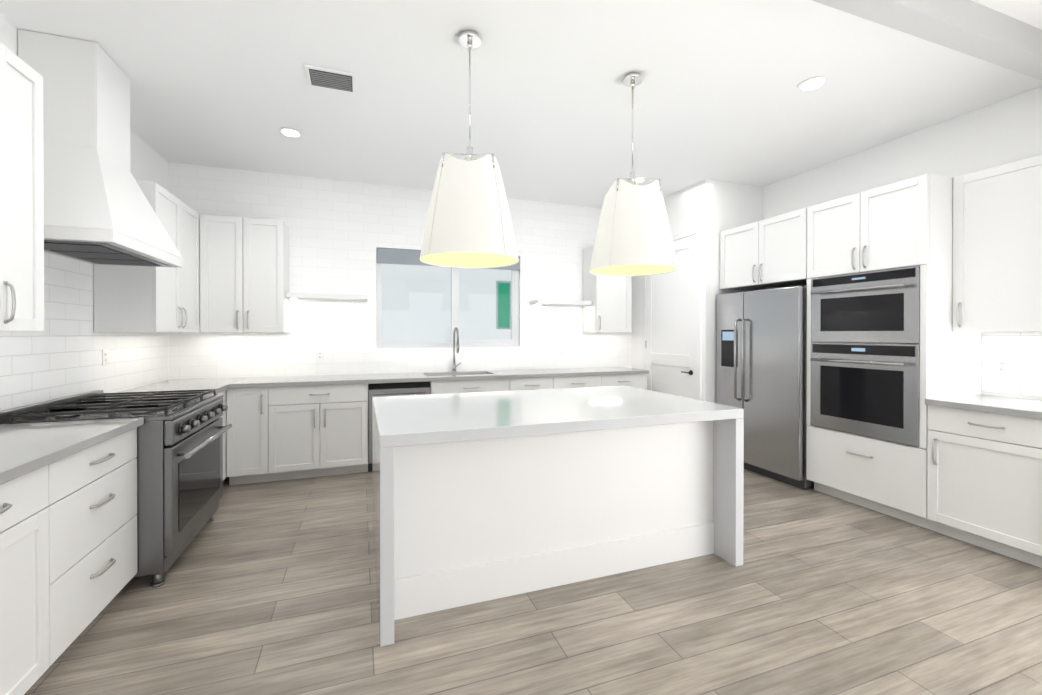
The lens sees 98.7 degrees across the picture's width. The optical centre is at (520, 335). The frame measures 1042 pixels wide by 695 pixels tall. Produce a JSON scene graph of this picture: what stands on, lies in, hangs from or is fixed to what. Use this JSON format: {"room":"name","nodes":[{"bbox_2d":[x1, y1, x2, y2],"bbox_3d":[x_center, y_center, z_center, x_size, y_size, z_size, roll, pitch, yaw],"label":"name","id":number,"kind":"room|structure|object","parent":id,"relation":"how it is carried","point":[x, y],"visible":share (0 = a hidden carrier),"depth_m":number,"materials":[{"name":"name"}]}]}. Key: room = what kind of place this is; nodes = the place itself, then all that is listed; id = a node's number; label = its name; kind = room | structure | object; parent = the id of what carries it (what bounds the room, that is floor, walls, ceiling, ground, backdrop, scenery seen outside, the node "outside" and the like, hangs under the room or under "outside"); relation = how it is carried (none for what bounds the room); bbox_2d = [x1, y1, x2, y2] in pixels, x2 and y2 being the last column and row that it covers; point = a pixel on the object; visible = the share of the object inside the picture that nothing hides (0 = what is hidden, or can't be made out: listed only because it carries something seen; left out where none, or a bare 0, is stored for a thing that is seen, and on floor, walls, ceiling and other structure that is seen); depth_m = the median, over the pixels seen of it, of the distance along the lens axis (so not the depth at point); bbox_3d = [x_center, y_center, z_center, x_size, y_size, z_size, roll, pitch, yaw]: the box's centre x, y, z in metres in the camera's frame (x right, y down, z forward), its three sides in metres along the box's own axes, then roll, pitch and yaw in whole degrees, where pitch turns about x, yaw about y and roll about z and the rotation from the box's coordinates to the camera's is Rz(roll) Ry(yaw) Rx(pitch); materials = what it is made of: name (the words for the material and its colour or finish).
{"room":"kitchen","nodes":[
{"label":"kitchen","id":0,"kind":"room"},
{"bbox_2d":[0,14,167,410],"bbox_3d":[-2.056,-0.199,0.381,0.150,3.120,8.550,0,0,-20],"label":"wall","id":1,"kind":"structure","parent":0,"point":[60,356],"depth_m":2.87,"materials":[{"name":"tile"}]},
{"bbox_2d":[0,42,15,331],"bbox_3d":[-2.225,-0.604,1.604,0.351,1.180,0.410,0,0,-20],"label":"upper cabinet","id":2,"kind":"object","parent":1,"relation":"attached to","point":[7,57],"depth_m":1.86,"materials":[{"name":"white paint"}]},
{"bbox_2d":[16,55,43,331],"bbox_3d":[-2.313,-0.605,1.849,0.351,1.180,0.350,0,0,-20],"label":"upper cabinet","id":3,"kind":"object","parent":1,"relation":"attached to","point":[29,83],"depth_m":1.99,"materials":[{"name":"white paint"}]},
{"bbox_2d":[18,29,182,267],"bbox_3d":[-2.520,-1.059,2.681,0.526,1.174,0.970,0,0,-20],"label":"range hood","id":4,"kind":"object","parent":1,"relation":"attached to","point":[98,208],"visible":0.9,"depth_m":2.48,"materials":[{"name":"white paint"}]},
{"bbox_2d":[102,349,107,365],"bbox_3d":[-2.989,0.159,3.219,0.008,0.114,0.070,0,0,-20],"label":"electrical outlet plate","id":5,"kind":"object","parent":1,"relation":"attached to","point":[104,352],"depth_m":3.21,"materials":[{"name":"white plastic"}]},
{"bbox_2d":[94,179,179,332],"bbox_3d":[-2.866,-0.562,3.389,0.351,1.080,0.522,0,0,-20],"label":"upper cabinet","id":6,"kind":"object","parent":1,"relation":"attached to","point":[126,298],"depth_m":3.18,"materials":[{"name":"white paint"}]},
{"bbox_2d":[180,200,207,332],"bbox_3d":[-2.976,-0.564,3.783,0.411,1.080,0.531,0,0,-20],"label":"upper cabinet","id":7,"kind":"object","parent":1,"relation":"attached to","point":[193,227],"depth_m":3.96,"materials":[{"name":"white paint"}]},
{"bbox_2d":[168,162,631,379],"bbox_3d":[-0.591,-0.161,5.370,5.980,3.000,0.150,0,0,-20],"label":"wall","id":8,"kind":"structure","parent":0,"point":[340,232],"depth_m":4.86,"materials":[{"name":"tile"}]},
{"bbox_2d":[208,215,251,332],"bbox_3d":[-2.790,-0.566,4.277,0.413,1.080,0.409,0,0,-20],"label":"upper cabinet","id":9,"kind":"object","parent":8,"relation":"attached to","point":[231,275],"depth_m":4.16,"materials":[{"name":"white paint"}]},
{"bbox_2d":[252,218,288,332],"bbox_3d":[-2.529,-0.567,4.402,0.401,1.080,0.351,0,0,-20],"label":"upper cabinet","id":10,"kind":"object","parent":8,"relation":"attached to","point":[270,238],"depth_m":4.27,"materials":[{"name":"white paint"}]},
{"bbox_2d":[316,350,323,360],"bbox_3d":[-2.126,0.212,4.735,0.070,0.114,0.008,0,0,-20],"label":"electrical outlet plate","id":11,"kind":"object","parent":8,"relation":"attached to","point":[319,353],"depth_m":4.73,"materials":[{"name":"white plastic"}]},
{"bbox_2d":[376,248,519,347],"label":"window","id":12,"kind":"structure","parent":8,"relation":"in","point":[396,256],"depth_m":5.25,"materials":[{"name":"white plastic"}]},
{"bbox_2d":[583,245,630,332],"bbox_3d":[1.091,-0.573,5.702,0.490,1.080,0.351,0,0,-20],"label":"upper cabinet","id":13,"kind":"object","parent":8,"relation":"attached to","point":[609,311],"depth_m":5.57,"materials":[{"name":"white paint"}]},
{"bbox_2d":[0,0,1041,208],"bbox_3d":[0.821,-1.628,1.434,6.380,0.270,8.600,0,0,-20],"label":"ceiling","id":14,"kind":"structure","parent":0,"point":[719,95],"depth_m":2.89,"materials":[{"name":"white paint"}]},
{"bbox_2d":[279,127,301,137],"bbox_3d":[-1.875,-1.647,3.643,0.170,0.010,0.170,0,0,-20],"label":"recessed light","id":15,"kind":"object","parent":14,"relation":"in","point":[290,132],"visible":0.96,"depth_m":3.63,"materials":[{"name":"white plastic"}]},
{"bbox_2d":[304,64,356,93],"bbox_3d":[-1.218,-1.640,2.880,0.300,0.017,0.240,0,0,-20],"label":"ceiling vent","id":16,"kind":"object","parent":14,"relation":"in","point":[330,79],"visible":0.96,"depth_m":2.86,"materials":[{"name":"white plastic"}]},
{"bbox_2d":[420,30,518,267],"bbox_3d":[-0.282,-1.027,2.465,0.543,1.238,0.543,0,0,-20],"label":"pendant light","id":17,"kind":"object","parent":14,"relation":"hanging from","point":[469,223],"visible":1,"depth_m":2.28,"materials":[{"name":"white fabric"}]},
{"bbox_2d":[590,72,676,275],"bbox_3d":[0.710,-1.029,2.853,0.543,1.238,0.543,0,0,-20],"label":"pendant light","id":18,"kind":"object","parent":14,"relation":"hanging from","point":[633,236],"visible":1,"depth_m":2.67,"materials":[{"name":"white fabric"}]},
{"bbox_2d":[635,177,646,182],"bbox_3d":[1.250,-1.652,4.765,0.170,0.010,0.170,0,0,-20],"label":"recessed light","id":19,"kind":"object","parent":14,"relation":"in","point":[638,181],"visible":0.52,"depth_m":4.76,"materials":[{"name":"white plastic"}]},
{"bbox_2d":[797,76,827,90],"bbox_3d":[1.909,-1.644,2.930,0.170,0.010,0.170,0,0,-20],"label":"recessed light","id":20,"kind":"object","parent":14,"relation":"in","point":[812,83],"visible":1,"depth_m":2.92,"materials":[{"name":"white plastic"}]},
{"bbox_2d":[24,469,1041,694],"bbox_3d":[0.821,1.407,1.448,6.380,0.100,8.600,0,0,-20],"label":"floor","id":21,"kind":"structure","parent":0,"point":[267,588],"depth_m":2.12,"materials":[{"name":"brown wood"}]},
{"bbox_2d":[0,463,55,694],"bbox_3d":[-1.960,0.917,1.271,0.621,0.879,0.669,0,0,-20],"label":"base cabinet","id":22,"kind":"object","parent":21,"relation":"on","point":[27,505],"depth_m":1.59,"materials":[{"name":"white paint"}]},
{"bbox_2d":[56,427,136,658],"bbox_3d":[-2.183,0.915,1.893,0.621,0.879,0.770,0,0,-20],"label":"base cabinet","id":23,"kind":"object","parent":21,"relation":"on","point":[68,531],"depth_m":1.97,"materials":[{"name":"white paint"}]},
{"bbox_2d":[0,417,143,486],"bbox_3d":[-1.899,0.458,1.142,0.650,0.041,2.371,0,0,-20],"label":"countertop","id":24,"kind":"structure","parent":23,"relation":"on","point":[25,448],"depth_m":1.87,"materials":[{"name":"white stone"}]},
{"bbox_2d":[0,389,231,587],"bbox_3d":[-2.359,0.863,2.748,0.816,0.975,0.950,0,0,-20],"label":"range","id":25,"kind":"object","parent":21,"relation":"on","point":[179,457],"visible":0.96,"depth_m":2.48,"materials":[{"name":"silver metal"}]},
{"bbox_2d":[216,387,235,484],"bbox_3d":[-2.785,0.907,3.658,0.681,0.879,0.368,0,0,-20],"label":"base cabinet","id":26,"kind":"object","parent":21,"relation":"on","point":[229,393],"depth_m":3.93,"materials":[{"name":"white paint"}]},
{"bbox_2d":[236,387,275,484],"bbox_3d":[-2.503,0.904,4.274,0.384,0.879,0.621,0,0,-20],"label":"base cabinet","id":27,"kind":"object","parent":21,"relation":"on","point":[255,406],"depth_m":4.01,"materials":[{"name":"white paint"}]},
{"bbox_2d":[105,377,247,397],"bbox_3d":[-2.846,0.446,3.779,0.650,0.041,1.317,0,0,-20],"label":"countertop","id":28,"kind":"structure","parent":27,"relation":"on","point":[173,384],"depth_m":3.80,"materials":[{"name":"white stone"}]},
{"bbox_2d":[276,383,359,480],"bbox_3d":[-2.007,0.903,4.453,0.909,0.879,0.621,0,0,-20],"label":"base cabinet","id":29,"kind":"object","parent":21,"relation":"on","point":[318,428],"depth_m":4.17,"materials":[{"name":"white paint"}]},
{"bbox_2d":[228,367,647,386],"bbox_3d":[-0.612,0.471,4.936,4.336,0.101,0.650,0,0,-20],"label":"countertop","id":30,"kind":"structure","parent":29,"relation":"on","point":[553,373],"depth_m":4.59,"materials":[{"name":"white stone"}]},
{"bbox_2d":[440,379,511,393],"bbox_3d":[-0.619,0.901,4.951,0.840,0.879,0.621,0,0,-20],"label":"base cabinet","id":31,"kind":"object","parent":21,"relation":"on","point":[461,385],"depth_m":4.67,"materials":[{"name":"white paint"}]},
{"bbox_2d":[512,379,555,390],"bbox_3d":[-0.011,0.900,5.169,0.569,0.879,0.621,0,0,-20],"label":"base cabinet","id":32,"kind":"object","parent":21,"relation":"on","point":[517,384],"depth_m":4.89,"materials":[{"name":"white paint"}]},
{"bbox_2d":[372,385,743,646],"bbox_3d":[0.138,0.890,2.874,2.040,0.920,1.250,0,0,-20],"label":"kitchen island","id":33,"kind":"object","parent":21,"relation":"on","point":[478,497],"visible":1,"depth_m":2.42,"materials":[{"name":"white stone"}]},
{"bbox_2d":[556,375,603,388],"bbox_3d":[0.543,0.899,5.368,0.610,0.879,0.621,0,0,-20],"label":"base cabinet","id":34,"kind":"object","parent":21,"relation":"on","point":[569,381],"depth_m":5.08,"materials":[{"name":"white paint"}]},
{"bbox_2d":[604,375,646,389],"bbox_3d":[1.121,0.898,5.576,0.618,0.879,0.621,0,0,-20],"label":"base cabinet","id":35,"kind":"object","parent":21,"relation":"on","point":[638,381],"depth_m":5.29,"materials":[{"name":"white paint"}]},
{"bbox_2d":[716,286,813,489],"bbox_3d":[2.515,0.456,4.414,0.723,1.775,0.961,0,0,-20],"label":"fridge","id":36,"kind":"object","parent":21,"relation":"on","point":[761,366],"visible":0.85,"depth_m":4.16,"materials":[{"name":"silver metal"}]},
{"bbox_2d":[804,173,982,528],"bbox_3d":[2.896,0.122,3.556,0.635,2.450,0.876,0,0,-20],"label":"tall cabinet","id":37,"kind":"object","parent":21,"relation":"on","point":[917,286],"depth_m":3.30,"materials":[{"name":"white paint"}]},
{"bbox_2d":[928,407,1035,565],"bbox_3d":[3.164,0.910,2.834,0.621,0.880,0.668,0,0,-20],"label":"base cabinet","id":38,"kind":"object","parent":21,"relation":"on","point":[982,466],"depth_m":2.78,"materials":[{"name":"white paint"}]},
{"bbox_2d":[924,395,1041,418],"bbox_3d":[3.316,0.452,2.366,0.650,0.040,1.649,0,0,-20],"label":"countertop","id":39,"kind":"structure","parent":38,"relation":"on","point":[995,405],"depth_m":2.82,"materials":[{"name":"white stone"}]},
{"bbox_2d":[1036,419,1041,567],"bbox_3d":[3.352,0.913,2.312,0.621,0.880,0.679,0,0,-20],"label":"base cabinet","id":40,"kind":"object","parent":21,"relation":"on","point":[1038,421],"depth_m":2.55,"materials":[{"name":"white paint"}]},
{"bbox_2d":[632,179,762,402],"bbox_3d":[2.104,-0.162,5.530,0.800,3.000,1.370,0,0,-20],"label":"wall","id":41,"kind":"structure","parent":0,"point":[713,208],"depth_m":4.83,"materials":[{"name":"white paint"}]},
{"bbox_2d":[646,234,695,398],"bbox_3d":[1.728,0.117,5.280,0.073,2.429,0.904,0,0,-20],"label":"pantry door","id":42,"kind":"structure","parent":41,"relation":"in","point":[671,332],"depth_m":5.21,"materials":[{"name":"white paint"}]},
{"bbox_2d":[642,226,701,399],"bbox_3d":[1.751,0.084,5.288,0.027,2.510,1.050,0,0,-20],"label":"door frame","id":43,"kind":"structure","parent":41,"relation":"attached to","point":[697,231],"depth_m":4.83,"materials":[{"name":"white paint"}]},
{"bbox_2d":[763,86,1041,399],"bbox_3d":[3.714,-0.208,2.453,0.150,3.120,8.550,0,0,-20],"label":"wall","id":44,"kind":"structure","parent":0,"point":[1005,131],"depth_m":3.33,"materials":[{"name":"paint"}]},
{"bbox_2d":[720,223,781,290],"bbox_3d":[2.514,-0.800,4.637,0.621,0.615,0.552,0,0,-20],"label":"upper cabinet","id":45,"kind":"object","parent":44,"relation":"attached to","point":[735,243],"depth_m":4.61,"materials":[{"name":"white paint"}]},
{"bbox_2d":[752,208,803,286],"bbox_3d":[2.671,-0.798,4.200,0.621,0.615,0.616,0,0,-20],"label":"upper cabinet","id":46,"kind":"object","parent":44,"relation":"attached to","point":[777,241],"depth_m":4.14,"materials":[{"name":"white paint"}]},
{"bbox_2d":[952,155,1041,334],"bbox_3d":[3.278,-0.560,2.911,0.351,1.080,0.588,0,0,-20],"label":"upper cabinet","id":47,"kind":"object","parent":44,"relation":"attached to","point":[997,211],"depth_m":2.91,"materials":[{"name":"white paint"}]},
{"bbox_2d":[995,358,1008,374],"bbox_3d":[3.380,0.219,3.148,0.008,0.114,0.070,0,0,-20],"label":"electrical outlet plate","id":48,"kind":"object","parent":44,"relation":"attached to","point":[1001,366],"depth_m":3.14,"materials":[{"name":"white plastic"}]}
]}

